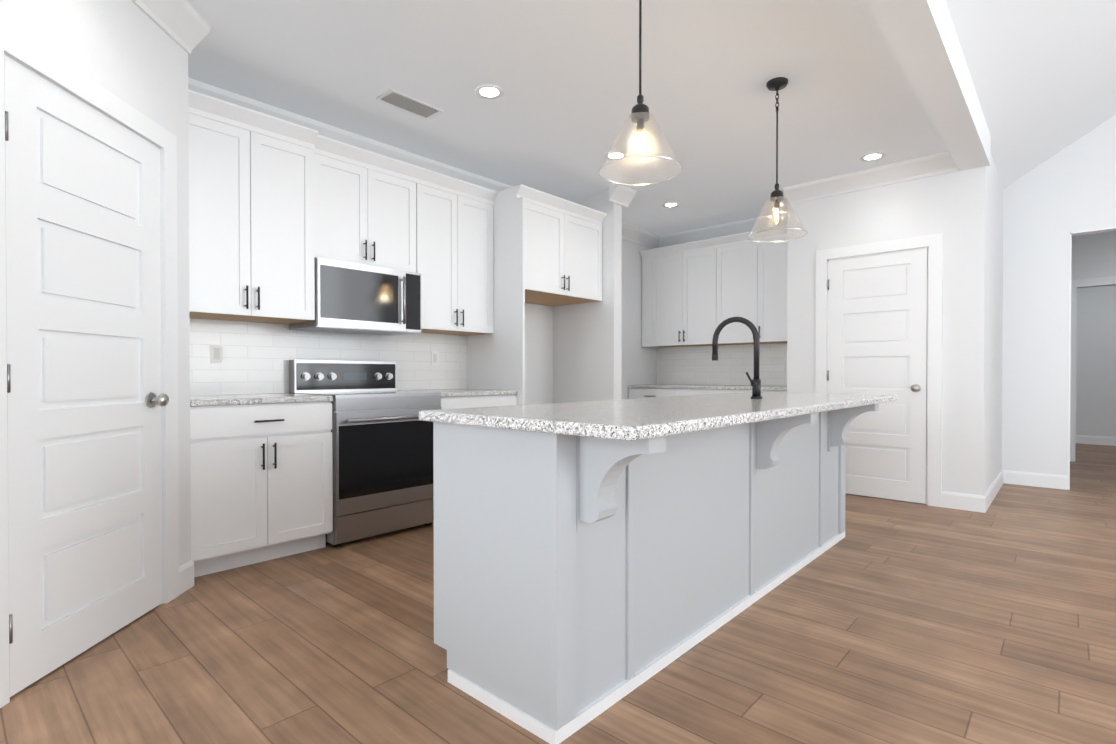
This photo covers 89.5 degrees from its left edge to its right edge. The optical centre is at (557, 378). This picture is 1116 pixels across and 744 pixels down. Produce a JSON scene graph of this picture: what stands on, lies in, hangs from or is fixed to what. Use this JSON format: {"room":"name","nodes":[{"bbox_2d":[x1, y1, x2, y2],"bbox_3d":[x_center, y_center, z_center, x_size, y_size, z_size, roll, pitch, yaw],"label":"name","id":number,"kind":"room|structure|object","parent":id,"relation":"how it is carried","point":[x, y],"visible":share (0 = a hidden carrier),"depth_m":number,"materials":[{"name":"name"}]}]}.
{"room":"kitchen","nodes":[
{"label":"kitchen","id":0,"kind":"room"},
{"bbox_2d":[0,0,190,566],"bbox_3d":[-2.293,-0.396,2.125,1.450,2.840,1.590,0,1,42],"label":"wall","id":1,"kind":"structure","parent":0,"point":[131,53],"depth_m":2.42,"materials":[{"name":"white paint"}]},
{"bbox_2d":[4,57,168,696],"bbox_3d":[-1.779,-0.003,2.162,0.560,2.038,0.563,0,1,42],"label":"pantry door","id":2,"kind":"structure","parent":1,"relation":"in","point":[86,399],"depth_m":2.07,"materials":[{"name":"white wood"}]},
{"bbox_2d":[0,19,178,707],"bbox_3d":[-1.809,-0.051,2.131,0.707,2.150,0.630,0,1,42],"label":"door frame","id":3,"kind":"structure","parent":1,"relation":"attached to","point":[30,55],"depth_m":2.35,"materials":[{"name":"white wood"}]},
{"bbox_2d":[131,0,959,248],"bbox_3d":[0.131,-1.660,3.464,3.215,0.134,6.850,0,1,42],"label":"crown molding","id":4,"kind":"structure","parent":1,"relation":"attached to","point":[184,25],"depth_m":4.46,"materials":[{"name":"white wood"}]},
{"bbox_2d":[228,239,656,404],"bbox_3d":[-1.102,-0.417,4.598,0.120,2.840,7.090,0,1,42],"label":"wall","id":5,"kind":"structure","parent":0,"point":[639,363],"depth_m":6.56,"materials":[{"name":"white paint"}]},
{"bbox_2d":[188,113,314,323],"bbox_3d":[-1.877,-0.882,3.314,0.438,1.048,0.730,0,1,42],"label":"upper cabinet","id":6,"kind":"object","parent":5,"relation":"attached to","point":[251,226],"visible":0.9,"depth_m":3.19,"materials":[{"name":"white wood"}]},
{"bbox_2d":[190,318,466,395],"bbox_3d":[-1.540,-0.078,4.025,0.008,0.572,2.230,0,1,42],"label":"backsplash","id":7,"kind":"structure","parent":5,"relation":"attached to","point":[257,356],"depth_m":3.74,"materials":[{"name":"tile"}]},
{"bbox_2d":[210,344,222,362],"bbox_3d":[-2.077,-0.152,3.425,0.006,0.114,0.070,0,1,42],"label":"electrical outlet","id":8,"kind":"object","parent":7,"relation":"attached to","point":[216,353],"visible":1,"depth_m":3.42,"materials":[{"name":"white plastic"}]},
{"bbox_2d":[431,351,438,364],"bbox_3d":[-1.006,-0.167,4.600,0.006,0.114,0.070,0,1,42],"label":"electrical outlet","id":9,"kind":"object","parent":7,"relation":"attached to","point":[434,357],"visible":1,"depth_m":4.60,"materials":[{"name":"white plastic"}]},
{"bbox_2d":[314,153,415,272],"bbox_3d":[-1.392,-1.084,3.882,0.388,0.655,0.758,0,1,42],"label":"upper cabinet","id":10,"kind":"object","parent":5,"relation":"attached to","point":[364,216],"visible":0.81,"depth_m":3.75,"materials":[{"name":"white wood"}]},
{"bbox_2d":[289,257,420,335],"bbox_3d":[-1.365,-0.538,3.863,0.459,0.429,0.754,0,1,42],"label":"microwave","id":11,"kind":"object","parent":10,"relation":"attached to","point":[354,298],"visible":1,"depth_m":3.70,"materials":[{"name":"silver metal"}]},
{"bbox_2d":[416,183,493,335],"bbox_3d":[-0.888,-0.892,4.437,0.388,1.048,0.730,0,1,42],"label":"upper cabinet","id":12,"kind":"object","parent":5,"relation":"attached to","point":[454,250],"visible":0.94,"depth_m":4.31,"materials":[{"name":"white wood"}]},
{"bbox_2d":[525,201,601,305],"bbox_3d":[-0.164,-1.071,5.029,0.658,0.700,1.072,0,1,42],"label":"upper cabinet","id":13,"kind":"object","parent":5,"relation":"attached to","point":[563,258],"visible":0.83,"depth_m":4.84,"materials":[{"name":"white wood"}]},
{"bbox_2d":[188,89,606,225],"bbox_3d":[-0.917,-1.464,4.190,0.670,0.100,3.326,0,1,42],"label":"crown molding","id":14,"kind":"structure","parent":13,"relation":"on","point":[213,108],"depth_m":3.73,"materials":[{"name":"white wood"}]},
{"bbox_2d":[0,443,1115,743],"bbox_3d":[4.127,1.040,3.756,9.000,0.060,12.870,0,1,42],"label":"floor","id":15,"kind":"structure","parent":0,"point":[886,621],"depth_m":2.08,"materials":[{"name":"brown wood"}]},
{"bbox_2d":[190,402,332,576],"bbox_3d":[-1.793,0.574,3.250,0.666,0.880,0.730,0,1,42],"label":"base cabinet","id":16,"kind":"object","parent":15,"relation":"on","point":[261,482],"visible":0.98,"depth_m":3.02,"materials":[{"name":"white wood"}]},
{"bbox_2d":[190,393,332,406],"bbox_3d":[-1.802,0.117,3.256,0.638,0.035,0.732,0,1,42],"label":"countertop","id":17,"kind":"structure","parent":16,"relation":"on","point":[223,400],"depth_m":3.07,"materials":[{"name":"white stone"}]},
{"bbox_2d":[289,360,441,546],"bbox_3d":[-1.270,0.442,3.784,0.713,1.135,0.754,0,1,42],"label":"range oven","id":18,"kind":"object","parent":15,"relation":"on","point":[382,446],"visible":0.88,"depth_m":3.58,"materials":[{"name":"silver metal"}]},
{"bbox_2d":[439,395,516,408],"bbox_3d":[-0.785,0.565,4.356,0.666,0.880,0.728,0,1,42],"label":"base cabinet","id":19,"kind":"object","parent":15,"relation":"on","point":[474,401],"visible":0.06,"depth_m":4.13,"materials":[{"name":"white"}]},
{"bbox_2d":[399,389,517,396],"bbox_3d":[-0.795,0.107,4.361,0.638,0.035,0.730,0,1,42],"label":"countertop","id":20,"kind":"structure","parent":19,"relation":"on","point":[464,392],"depth_m":4.21,"materials":[{"name":"white stone"}]},
{"bbox_2d":[467,197,524,404],"bbox_3d":[-0.522,-0.208,4.620,0.690,2.420,0.022,0,1,42],"label":"panel","id":21,"kind":"object","parent":15,"relation":"on","point":[496,360],"visible":0.5,"depth_m":4.51,"materials":[{"name":"white wood"}]},
{"bbox_2d":[433,403,878,743],"bbox_3d":[0.785,0.579,2.698,0.820,0.880,2.738,0,1,42],"label":"kitchen island","id":22,"kind":"object","parent":15,"relation":"on","point":[580,582],"visible":0.77,"depth_m":1.85,"materials":[{"name":"grey wood"}]},
{"bbox_2d":[419,392,896,440],"bbox_3d":[0.782,0.122,2.676,0.900,0.035,2.780,0,1,42],"label":"island countertop","id":23,"kind":"structure","parent":22,"relation":"on","point":[634,419],"depth_m":1.87,"materials":[{"name":"white stone"}]},
{"bbox_2d":[712,317,761,398],"bbox_3d":[0.921,-0.113,2.945,0.275,0.430,0.108,0,1,42],"label":"faucet","id":24,"kind":"object","parent":23,"relation":"on","point":[756,386],"visible":1,"depth_m":2.89,"materials":[{"name":"black metal"}]},
{"bbox_2d":[629,388,786,398],"bbox_3d":[1.727,0.549,6.198,1.894,0.880,0.666,0,1,42],"label":"base cabinet","id":25,"kind":"object","parent":15,"relation":"on","point":[634,393],"visible":0.02,"depth_m":6.22,"materials":[{"name":"white"}]},
{"bbox_2d":[628,384,786,390],"bbox_3d":[1.736,0.091,6.204,1.894,0.035,0.638,0,1,42],"label":"countertop","id":26,"kind":"structure","parent":25,"relation":"on","point":[726,387],"depth_m":6.03,"materials":[{"name":"white stone"}]},
{"bbox_2d":[1076,435,1115,445],"bbox_3d":[8.266,0.911,8.001,3.560,0.125,0.016,0,1,42],"label":"baseboard","id":27,"kind":"structure","parent":15,"relation":"on","point":[1080,439],"depth_m":8.29,"materials":[{"name":"white wood"}]},
{"bbox_2d":[186,0,948,235],"bbox_3d":[0.339,-1.780,3.780,3.335,0.100,7.840,0,1,42],"label":"ceiling","id":28,"kind":"structure","parent":0,"point":[563,75],"depth_m":3.30,"materials":[{"name":"white paint"}]},
{"bbox_2d":[376,89,442,118],"bbox_3d":[-0.929,-1.723,3.543,0.170,0.008,0.380,0,1,42],"label":"ceiling vent","id":29,"kind":"object","parent":28,"relation":"in","point":[407,103],"visible":1,"depth_m":3.53,"materials":[{"name":"white metal"}]},
{"bbox_2d":[475,84,503,98],"bbox_3d":[-0.412,-1.723,3.383,0.170,0.005,0.170,0,1,42],"label":"recessed light","id":30,"kind":"object","parent":28,"relation":"in","point":[487,91],"visible":1,"depth_m":3.38,"materials":[{"name":"white"}]},
{"bbox_2d":[605,151,626,159],"bbox_3d":[0.448,-1.732,4.372,0.170,0.005,0.170,0,1,42],"label":"recessed light","id":31,"kind":"object","parent":28,"relation":"attached to","point":[606,154],"visible":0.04,"depth_m":4.36,"materials":[{"name":"white"}]},
{"bbox_2d":[599,0,681,185],"bbox_3d":[0.328,-1.270,2.239,0.330,0.894,0.330,0,1,42],"label":"pendant light","id":32,"kind":"object","parent":28,"relation":"hanging from","point":[640,114],"visible":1,"depth_m":2.23,"materials":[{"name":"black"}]},
{"bbox_2d":[662,202,679,207],"bbox_3d":[1.132,-1.743,5.642,0.170,0.005,0.170,0,1,42],"label":"recessed light","id":33,"kind":"object","parent":28,"relation":"in","point":[671,204],"visible":0.98,"depth_m":5.63,"materials":[{"name":"white"}]},
{"bbox_2d":[747,77,807,242],"bbox_3d":[1.277,-1.279,3.281,0.330,0.894,0.330,0,1,42],"label":"pendant light","id":34,"kind":"object","parent":28,"relation":"hanging from","point":[777,84],"visible":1,"depth_m":3.27,"materials":[{"name":"black"}]},
{"bbox_2d":[860,152,884,160],"bbox_3d":[2.457,-1.732,4.394,0.170,0.005,0.170,0,1,42],"label":"recessed light","id":35,"kind":"object","parent":28,"relation":"in","point":[873,156],"visible":1,"depth_m":4.39,"materials":[{"name":"white"}]},
{"bbox_2d":[553,190,621,402],"bbox_3d":[0.271,-0.425,5.451,0.760,2.840,0.120,0,1,42],"label":"wall","id":36,"kind":"structure","parent":0,"point":[587,351],"depth_m":5.28,"materials":[{"name":"white paint"}]},
{"bbox_2d":[787,171,962,492],"bbox_3d":[2.658,-1.799,4.792,1.340,5.600,0.120,0,1,42],"label":"wall","id":37,"kind":"structure","parent":0,"point":[962,211],"depth_m":4.66,"materials":[{"name":"white paint"}]},
{"bbox_2d":[827,249,927,503],"bbox_3d":[2.641,-0.020,4.706,0.739,2.027,0.108,0,1,42],"label":"closet door","id":38,"kind":"structure","parent":37,"relation":"in","point":[877,324],"depth_m":4.68,"materials":[{"name":"white wood"}]},
{"bbox_2d":[816,233,942,506],"bbox_3d":[2.695,-0.069,4.760,0.940,2.140,0.140,0,1,42],"label":"door frame","id":39,"kind":"structure","parent":37,"relation":"attached to","point":[934,242],"depth_m":4.45,"materials":[{"name":"white wood"}]},
{"bbox_2d":[867,0,990,170],"bbox_3d":[1.066,-1.755,2.002,0.235,0.360,6.190,0,1,42],"label":"header beam","id":40,"kind":"structure","parent":0,"point":[921,36],"depth_m":2.94,"materials":[{"name":"white paint"}]},
{"bbox_2d":[959,155,1003,495],"bbox_3d":[3.679,-1.799,4.829,0.120,5.600,1.550,0,1,42],"label":"wall","id":41,"kind":"structure","parent":0,"point":[981,325],"depth_m":4.31,"materials":[{"name":"white paint"}]},
{"bbox_2d":[981,470,1004,512],"bbox_3d":[3.724,0.938,4.801,0.016,0.125,1.566,0,1,42],"label":"baseboard","id":42,"kind":"structure","parent":41,"relation":"attached to","point":[986,500],"depth_m":4.60,"materials":[{"name":"white wood"}]},
{"bbox_2d":[945,0,1115,188],"bbox_3d":[3.719,-3.525,0.686,5.520,3.522,7.840,0,1,42],"label":"ceiling","id":43,"kind":"structure","parent":0,"point":[1042,74],"depth_m":3.67,"materials":[{"name":"white paint"}]},
{"bbox_2d":[1002,115,1115,475],"bbox_3d":[6.278,-1.789,3.591,5.630,5.600,0.120,0,1,42],"label":"wall","id":44,"kind":"structure","parent":0,"point":[1051,203],"depth_m":5.17,"materials":[{"name":"white paint"}]},
{"bbox_2d":[1005,470,1067,489],"bbox_3d":[4.425,0.935,5.211,0.440,0.125,0.016,0,1,42],"label":"baseboard","id":45,"kind":"structure","parent":44,"relation":"attached to","point":[1011,477],"depth_m":5.20,"materials":[{"name":"white wood"}]},
{"bbox_2d":[1068,227,1115,489],"bbox_3d":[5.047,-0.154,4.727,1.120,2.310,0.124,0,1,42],"label":"door frame","id":46,"kind":"structure","parent":44,"relation":"attached to","point":[1073,284],"depth_m":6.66,"materials":[{"name":"white wood"}]},
{"bbox_2d":[1071,231,1115,436],"bbox_3d":[6.696,-0.382,6.266,3.800,2.740,0.120,0,1,42],"label":"wall","id":47,"kind":"structure","parent":0,"point":[1093,255],"depth_m":6.55,"materials":[{"name":"white paint"}]},
{"bbox_3d":[1.996,-0.434,6.490,2.150,2.840,0.120,0,1,42],"label":"wall","id":48,"kind":"structure","parent":0,"visible":0},
{"bbox_2d":[640,225,787,347],"bbox_3d":[1.817,-0.958,6.283,1.894,1.148,0.400,0,1,42],"label":"upper cabinet","id":49,"kind":"object","parent":48,"relation":"attached to","point":[695,298],"depth_m":6.16,"materials":[{"name":"white wood"}]},
{"bbox_2d":[657,343,786,385],"bbox_3d":[1.952,-0.157,6.445,1.910,0.457,0.008,0,1,42],"label":"backsplash","id":50,"kind":"structure","parent":48,"relation":"attached to","point":[697,365],"depth_m":6.49,"materials":[{"name":"tile"}]}
]}

